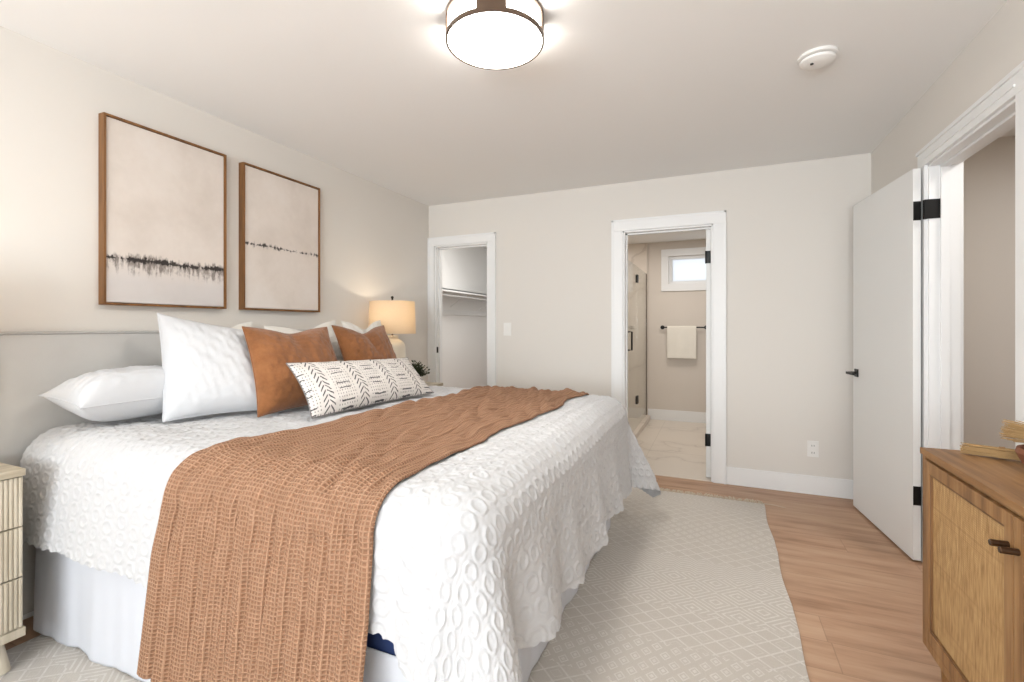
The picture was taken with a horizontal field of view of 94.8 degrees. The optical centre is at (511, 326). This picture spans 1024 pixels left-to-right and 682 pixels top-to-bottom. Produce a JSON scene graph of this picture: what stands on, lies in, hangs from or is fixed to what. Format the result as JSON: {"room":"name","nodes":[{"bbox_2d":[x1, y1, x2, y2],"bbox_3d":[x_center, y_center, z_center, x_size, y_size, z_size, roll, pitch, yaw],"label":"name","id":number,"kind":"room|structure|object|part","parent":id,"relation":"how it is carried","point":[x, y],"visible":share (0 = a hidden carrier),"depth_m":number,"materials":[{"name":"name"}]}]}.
{"room":"bedroom","nodes":[
{"label":"bedroom","id":0,"kind":"room"},
{"bbox_2d":[0,26,428,381],"bbox_3d":[-2.236,0.000,1.681,0.120,2.440,6.750,0,0,23],"label":"wall","id":1,"kind":"structure","parent":0,"point":[374,237],"depth_m":2.22,"materials":[{"name":"white paint"}]},
{"bbox_2d":[23,611,33,619],"bbox_3d":[-2.154,1.153,1.700,0.015,0.135,6.610,0,0,23],"label":"baseboard","id":2,"kind":"structure","parent":1,"relation":"attached to","point":[30,614],"depth_m":1.98,"materials":[{"name":"white paint"}]},
{"bbox_2d":[98,112,226,308],"bbox_3d":[-1.802,-0.553,2.477,0.045,0.897,0.600,0,0,23],"label":"framed painting","id":3,"kind":"object","parent":1,"relation":"attached to","point":[162,197],"visible":1,"depth_m":2.42,"materials":[{"name":"beige paper"}]},
{"bbox_2d":[239,162,319,311],"bbox_3d":[-1.521,-0.551,3.127,0.045,0.893,0.600,0,0,23],"label":"framed painting","id":4,"kind":"object","parent":1,"relation":"attached to","point":[279,215],"visible":1,"depth_m":3.07,"materials":[{"name":"beige paper"}]},
{"bbox_2d":[442,247,486,388],"bbox_3d":[-0.154,0.000,6.152,1.670,2.440,2.871,0,0,23],"label":"wall","id":5,"kind":"structure","parent":0,"point":[464,338],"depth_m":6.74,"materials":[{"name":"white paint"}]},
{"bbox_2d":[442,287,486,315],"bbox_3d":[-0.697,-0.319,6.322,0.300,0.308,2.730,0,0,23],"label":"closet shelf","id":6,"kind":"object","parent":5,"relation":"attached to","point":[444,290],"visible":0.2,"depth_m":6.40,"materials":[{"name":"white paint"}]},
{"bbox_3d":[-0.599,-0.395,6.296,0.024,0.023,2.680,0,0,23],"label":"hanging rod","id":7,"kind":"part","parent":6,"relation":"part of","materials":[{"name":"white paint"}]},
{"bbox_2d":[4,418,940,681],"bbox_3d":[0.597,1.243,1.834,4.960,0.054,9.040,0,0,23],"label":"floor","id":8,"kind":"structure","parent":0,"point":[856,597],"depth_m":2.31,"materials":[{"name":"brown wood"}]},
{"bbox_2d":[0,462,25,675],"bbox_3d":[-2.016,0.862,1.490,0.400,0.724,0.560,0,0,23],"label":"nightstand","id":9,"kind":"object","parent":8,"relation":"on","point":[12,627],"visible":1,"depth_m":1.64,"materials":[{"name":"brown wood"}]},
{"bbox_3d":[-1.800,1.145,1.633,0.087,0.136,0.063,0,0,-8],"label":"leg","id":10,"kind":"part","parent":9,"relation":"part of","materials":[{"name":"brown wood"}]},
{"bbox_3d":[-1.851,0.615,1.419,0.028,0.172,0.552,0,0,23],"label":"drawer","id":11,"kind":"part","parent":9,"relation":"part of","materials":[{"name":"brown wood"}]},
{"bbox_3d":[-1.851,0.793,1.419,0.028,0.172,0.552,0,0,23],"label":"drawer","id":12,"kind":"part","parent":9,"relation":"part of","materials":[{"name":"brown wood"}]},
{"bbox_3d":[-1.851,0.971,1.419,0.028,0.172,0.552,0,0,23],"label":"drawer","id":13,"kind":"part","parent":9,"relation":"part of","materials":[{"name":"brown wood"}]},
{"bbox_2d":[0,487,809,681],"bbox_3d":[-0.194,1.214,2.110,2.894,0.012,3.719,0,0,23],"label":"area rug","id":14,"kind":"object","parent":8,"relation":"on","point":[687,587],"visible":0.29,"depth_m":2.00,"materials":[{"name":"fabric"}]},
{"bbox_2d":[0,330,610,681],"bbox_3d":[-0.712,0.615,2.413,2.069,1.191,2.095,0,0,23],"label":"bed","id":15,"kind":"object","parent":14,"relation":"on","point":[91,610],"visible":0.19,"depth_m":1.85,"materials":[{"name":"grey fabric"}]},
{"bbox_3d":[-1.628,0.597,2.809,0.069,1.147,2.087,0,0,23],"label":"headboard","id":16,"kind":"part","parent":15,"relation":"part of","materials":[{"name":"grey fabric"}]},
{"bbox_2d":[20,385,660,681],"bbox_3d":[-0.520,0.740,2.382,2.235,0.673,2.206,0,0,23],"label":"coverlet","id":17,"kind":"object","parent":15,"relation":"on","point":[476,551],"visible":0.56,"depth_m":1.53,"materials":[{"name":"white fabric"}]},
{"bbox_2d":[39,365,164,421],"bbox_3d":[-1.671,0.284,2.055,0.304,0.225,0.479,0,0,23],"label":"bed pillow","id":18,"kind":"object","parent":17,"relation":"on","point":[130,392],"visible":0.71,"depth_m":1.94,"materials":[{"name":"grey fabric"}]},
{"bbox_2d":[157,313,256,421],"bbox_3d":[-1.393,0.170,2.245,0.467,0.473,0.298,0,0,-39],"label":"square pillow","id":19,"kind":"object","parent":17,"relation":"on","point":[208,370],"visible":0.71,"depth_m":2.15,"materials":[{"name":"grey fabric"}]},
{"bbox_2d":[231,321,252,329],"bbox_3d":[-1.547,0.183,2.571,0.144,0.438,0.381,0,0,26],"label":"square pillow","id":20,"kind":"object","parent":17,"relation":"on","point":[250,323],"visible":0.04,"depth_m":2.71,"materials":[{"name":"beige fabric"}]},
{"bbox_2d":[242,326,336,416],"bbox_3d":[-1.106,0.202,2.434,0.257,0.411,0.601,0,0,27],"label":"throw pillow","id":21,"kind":"object","parent":17,"relation":"on","point":[277,387],"visible":0.73,"depth_m":2.29,"materials":[{"name":"fabric"}]},
{"bbox_2d":[264,320,342,360],"bbox_3d":[-1.220,0.178,2.900,0.210,0.449,0.559,0,0,23],"label":"square pillow","id":22,"kind":"object","parent":17,"relation":"on","point":[333,339],"visible":0.2,"depth_m":3.02,"materials":[{"name":"beige fabric"}]},
{"bbox_2d":[286,357,433,418],"bbox_3d":[-0.765,0.286,2.526,0.216,0.240,0.916,0,0,26],"label":"lumbar pillow","id":23,"kind":"object","parent":17,"relation":"on","point":[331,387],"visible":1,"depth_m":2.36,"materials":[{"name":"fabric"}]},
{"bbox_2d":[341,320,380,333],"bbox_3d":[-0.988,0.175,3.326,0.192,0.454,0.404,0,0,23],"label":"square pillow","id":24,"kind":"object","parent":17,"relation":"on","point":[348,325],"visible":0.2,"depth_m":3.26,"materials":[{"name":"beige fabric"}]},
{"bbox_2d":[137,386,588,681],"bbox_3d":[-0.316,0.720,2.232,0.914,0.692,2.143,0,0,23],"label":"throw blanket","id":25,"kind":"object","parent":17,"relation":"on","point":[260,568],"visible":1,"depth_m":1.35,"materials":[{"name":"brown fabric"}]},
{"bbox_2d":[331,325,396,360],"bbox_3d":[-0.904,0.198,3.039,0.235,0.419,0.524,0,0,23],"label":"throw pillow","id":26,"kind":"object","parent":17,"relation":"on","point":[373,344],"visible":0.53,"depth_m":2.94,"materials":[{"name":"fabric"}]},
{"bbox_2d":[425,382,442,385],"bbox_3d":[-0.911,0.862,4.044,0.400,0.724,0.560,0,0,23],"label":"nightstand","id":27,"kind":"object","parent":8,"relation":"on","point":[427,383],"visible":0.02,"depth_m":4.17,"materials":[{"name":"beige wood"}]},
{"bbox_2d":[368,296,415,357],"bbox_3d":[-0.968,0.124,3.807,0.372,0.750,0.372,0,0,23],"label":"table lamp","id":28,"kind":"object","parent":27,"relation":"on","point":[397,316],"visible":0.62,"depth_m":3.66,"materials":[{"name":"beige fabric"}]},
{"bbox_3d":[-0.968,-0.076,3.807,0.372,0.260,0.372,0,0,23],"label":"lamp shade","id":29,"kind":"part","parent":28,"relation":"part of","materials":[{"name":"beige fabric"}]},
{"bbox_2d":[411,360,429,376],"bbox_3d":[-0.832,0.391,4.025,0.265,0.217,0.251,0,0,-9],"label":"potted plant","id":30,"kind":"object","parent":27,"relation":"on","point":[420,371],"visible":0.38,"depth_m":4.01,"materials":[{"name":"green plant"}]},
{"bbox_2d":[631,415,649,438],"bbox_3d":[1.462,1.188,5.507,0.110,0.056,1.550,0,0,23],"label":"shower curb","id":31,"kind":"object","parent":8,"relation":"on","point":[639,425],"visible":0.56,"depth_m":5.61,"materials":[{"name":"stone"}]},
{"bbox_2d":[646,274,646,414],"bbox_3d":[1.621,0.230,5.860,0.014,1.860,0.784,0,0,23],"label":"screen","id":32,"kind":"object","parent":31,"relation":"on","point":[646,274],"visible":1,"depth_m":6.21,"materials":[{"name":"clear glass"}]},
{"bbox_2d":[920,447,1023,681],"bbox_3d":[1.279,0.805,0.987,0.403,0.830,1.040,0,0,23],"label":"base cabinet","id":33,"kind":"object","parent":8,"relation":"on","point":[973,505],"visible":0.99,"depth_m":1.25,"materials":[{"name":"brown wood"}]},
{"bbox_3d":[1.357,1.120,1.461,0.044,0.200,0.044,0,0,23],"label":"leg","id":34,"kind":"part","parent":33,"relation":"part of","materials":[{"name":"brown wood"}]},
{"bbox_3d":[1.235,0.708,1.280,0.005,0.501,0.427,0,0,23],"label":"cane panel","id":35,"kind":"part","parent":33,"relation":"part of","materials":[{"name":"beige wicker"}]},
{"bbox_2d":[960,442,1020,460],"bbox_3d":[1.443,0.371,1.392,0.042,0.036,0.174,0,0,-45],"label":"books","id":36,"kind":"object","parent":33,"relation":"on","point":[973,449],"visible":0.76,"depth_m":1.40,"materials":[{"name":"beige paper"}]},
{"bbox_3d":[1.118,0.497,1.082,0.033,0.015,0.015,0,0,23],"label":"knob","id":37,"kind":"part","parent":33,"relation":"part of","materials":[{"name":"brown metal"}]},
{"bbox_3d":[1.102,0.497,1.045,0.033,0.015,0.015,0,0,23],"label":"knob","id":38,"kind":"part","parent":33,"relation":"part of","materials":[{"name":"brown metal"}]},
{"bbox_3d":[1.037,0.708,0.825,0.022,0.567,0.493,0,0,23],"label":"door","id":39,"kind":"part","parent":33,"relation":"part of","materials":[{"name":"brown wood"}]},
{"bbox_2d":[1015,444,1023,463],"bbox_3d":[1.442,0.359,1.237,0.166,0.062,0.166,0,0,23],"label":"terracotta bowl","id":40,"kind":"object","parent":33,"relation":"on","point":[1019,449],"visible":1,"depth_m":1.27,"materials":[{"name":"brown ceramic"}]},
{"bbox_2d":[999,419,1023,442],"bbox_3d":[1.459,0.296,1.231,0.058,0.072,0.258,0,0,-34],"label":"broom","id":41,"kind":"object","parent":40,"relation":"in","point":[1017,432],"visible":1,"depth_m":1.31,"materials":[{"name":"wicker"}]},
{"bbox_2d":[0,0,1014,205],"bbox_3d":[0.040,-1.260,0.696,5.080,0.080,6.750,0,0,23],"label":"ceiling","id":42,"kind":"structure","parent":0,"point":[616,91],"depth_m":2.31,"materials":[{"name":"white paint"}]},
{"bbox_2d":[446,0,543,69],"bbox_3d":[-0.067,-1.167,1.859,0.386,0.105,0.386,0,0,23],"label":"ceiling light","id":43,"kind":"object","parent":42,"relation":"attached to","point":[483,34],"visible":1,"depth_m":1.79,"materials":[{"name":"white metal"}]},
{"bbox_2d":[797,45,838,70],"bbox_3d":[1.374,-1.198,2.118,0.156,0.044,0.156,0,0,23],"label":"smoke detector","id":44,"kind":"object","parent":42,"relation":"attached to","point":[817,58],"visible":1,"depth_m":2.08,"materials":[{"name":"white plastic"}]},
{"bbox_2d":[628,243,646,417],"bbox_3d":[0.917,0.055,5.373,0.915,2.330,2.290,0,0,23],"label":"shower door","id":45,"kind":"structure","parent":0,"point":[637,253],"depth_m":6.27,"materials":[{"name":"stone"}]},
{"bbox_3d":[1.222,0.145,4.865,0.049,0.209,0.019,0,0,23],"label":"handle","id":46,"kind":"part","parent":45,"relation":"part of","materials":[{"name":"black metal"}]},
{"bbox_2d":[647,243,647,414],"bbox_3d":[1.788,0.055,6.229,0.015,2.330,0.026,0,0,23],"label":"trim","id":47,"kind":"structure","parent":45,"relation":"attached to","point":[647,243],"depth_m":6.21,"materials":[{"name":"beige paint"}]},
{"bbox_2d":[628,230,705,243],"bbox_3d":[1.805,-1.160,4.989,2.850,0.100,2.290,0,0,23],"label":"ceiling","id":48,"kind":"structure","parent":0,"point":[701,234],"depth_m":5.84,"materials":[{"name":"white paint"}]},
{"bbox_2d":[648,239,705,411],"bbox_3d":[1.829,-0.080,5.044,2.850,2.600,2.410,0,0,23],"label":"wall","id":49,"kind":"structure","parent":0,"point":[679,384],"depth_m":6.12,"materials":[{"name":"beige paint"}]},
{"bbox_2d":[648,409,705,422],"bbox_3d":[2.635,1.148,5.869,1.825,0.136,0.015,0,0,23],"label":"baseboard","id":50,"kind":"structure","parent":49,"relation":"attached to","point":[657,414],"depth_m":6.08,"materials":[{"name":"white paint"}]},
{"bbox_2d":[661,247,705,290],"bbox_3d":[2.505,-0.738,5.977,1.160,0.545,0.120,0,0,23],"label":"window","id":51,"kind":"structure","parent":49,"relation":"in","point":[679,272],"depth_m":6.09,"materials":[{"name":"white paint"}]},
{"bbox_3d":[2.512,-0.738,5.994,0.890,0.285,0.007,0,0,23],"label":"pane","id":52,"kind":"part","parent":51,"relation":"part of","materials":[{"name":"clear glass"}]},
{"bbox_3d":[2.200,0.005,6.028,0.582,0.052,0.069,0,0,23],"label":"towel bar","id":53,"kind":"object","parent":49,"relation":"attached to","visible":0},
{"bbox_2d":[667,326,695,358],"bbox_3d":[2.167,0.193,6.014,0.350,0.414,0.047,0,0,23],"label":"bath towel","id":54,"kind":"object","parent":53,"relation":"hanging from","point":[681,340],"visible":1,"depth_m":5.99,"materials":[{"name":"white fabric"}]},
{"bbox_2d":[429,136,1014,479],"bbox_3d":[1.459,0.000,3.825,5.200,2.440,0.120,0,0,23],"label":"wall","id":55,"kind":"structure","parent":0,"point":[789,226],"depth_m":3.55,"materials":[{"name":"white paint"}]},
{"bbox_2d":[428,232,495,386],"bbox_3d":[-0.475,0.163,4.649,0.753,2.114,0.144,0,0,23],"label":"trim","id":56,"kind":"structure","parent":55,"relation":"attached to","point":[436,245],"depth_m":4.72,"materials":[{"name":"white paint"}]},
{"bbox_2d":[504,323,510,335],"bbox_3d":[-0.044,0.020,4.405,0.076,0.120,0.010,0,0,23],"label":"light switch","id":57,"kind":"object","parent":55,"relation":"attached to","point":[507,326],"visible":1,"depth_m":4.40,"materials":[{"name":"white plastic"}]},
{"bbox_2d":[611,210,725,483],"bbox_3d":[1.280,0.158,3.889,0.890,2.125,0.144,0,0,23],"label":"trim","id":58,"kind":"structure","parent":55,"relation":"attached to","point":[715,221],"depth_m":3.73,"materials":[{"name":"white paint"}]},
{"bbox_2d":[705,229,710,477],"bbox_3d":[1.706,0.208,4.089,0.044,2.000,0.680,0,0,23],"label":"door","id":59,"kind":"structure","parent":55,"relation":"in","point":[708,231],"depth_m":3.78,"materials":[{"name":"white paint"}]},
{"bbox_2d":[726,466,852,498],"bbox_3d":[1.182,1.153,3.872,2.906,0.135,0.015,0,0,23],"label":"baseboard","id":60,"kind":"structure","parent":55,"relation":"attached to","point":[781,481],"depth_m":3.48,"materials":[{"name":"white paint"}]},
{"bbox_2d":[807,441,818,456],"bbox_3d":[2.195,0.890,3.436,0.072,0.116,0.010,0,0,23],"label":"power outlet","id":61,"kind":"object","parent":55,"relation":"attached to","point":[812,446],"visible":1,"depth_m":3.43,"materials":[{"name":"white plastic"}]},
{"bbox_2d":[871,0,1023,194],"bbox_3d":[1.233,0.000,0.180,0.120,2.440,6.750,0,0,23],"label":"wall","id":62,"kind":"structure","parent":0,"point":[997,49],"depth_m":2.14,"materials":[{"name":"white paint"}]},
{"bbox_2d":[846,168,939,560],"bbox_3d":[2.210,0.194,2.793,0.126,2.028,0.824,0,0,13],"label":"door","id":63,"kind":"structure","parent":62,"relation":"in","point":[886,373],"depth_m":2.70,"materials":[{"name":"white paint"}]},
{"bbox_3d":[2.252,0.305,3.103,0.062,0.052,0.132,0,0,17],"label":"handle","id":64,"kind":"part","parent":63,"relation":"part of","materials":[{"name":"black metal"}]},
{"bbox_2d":[916,60,1023,561],"bbox_3d":[2.026,0.150,2.022,0.164,2.140,0.980,0,0,23],"label":"trim","id":65,"kind":"structure","parent":62,"relation":"attached to","point":[999,110],"depth_m":2.36,"materials":[{"name":"white paint"}]}
]}

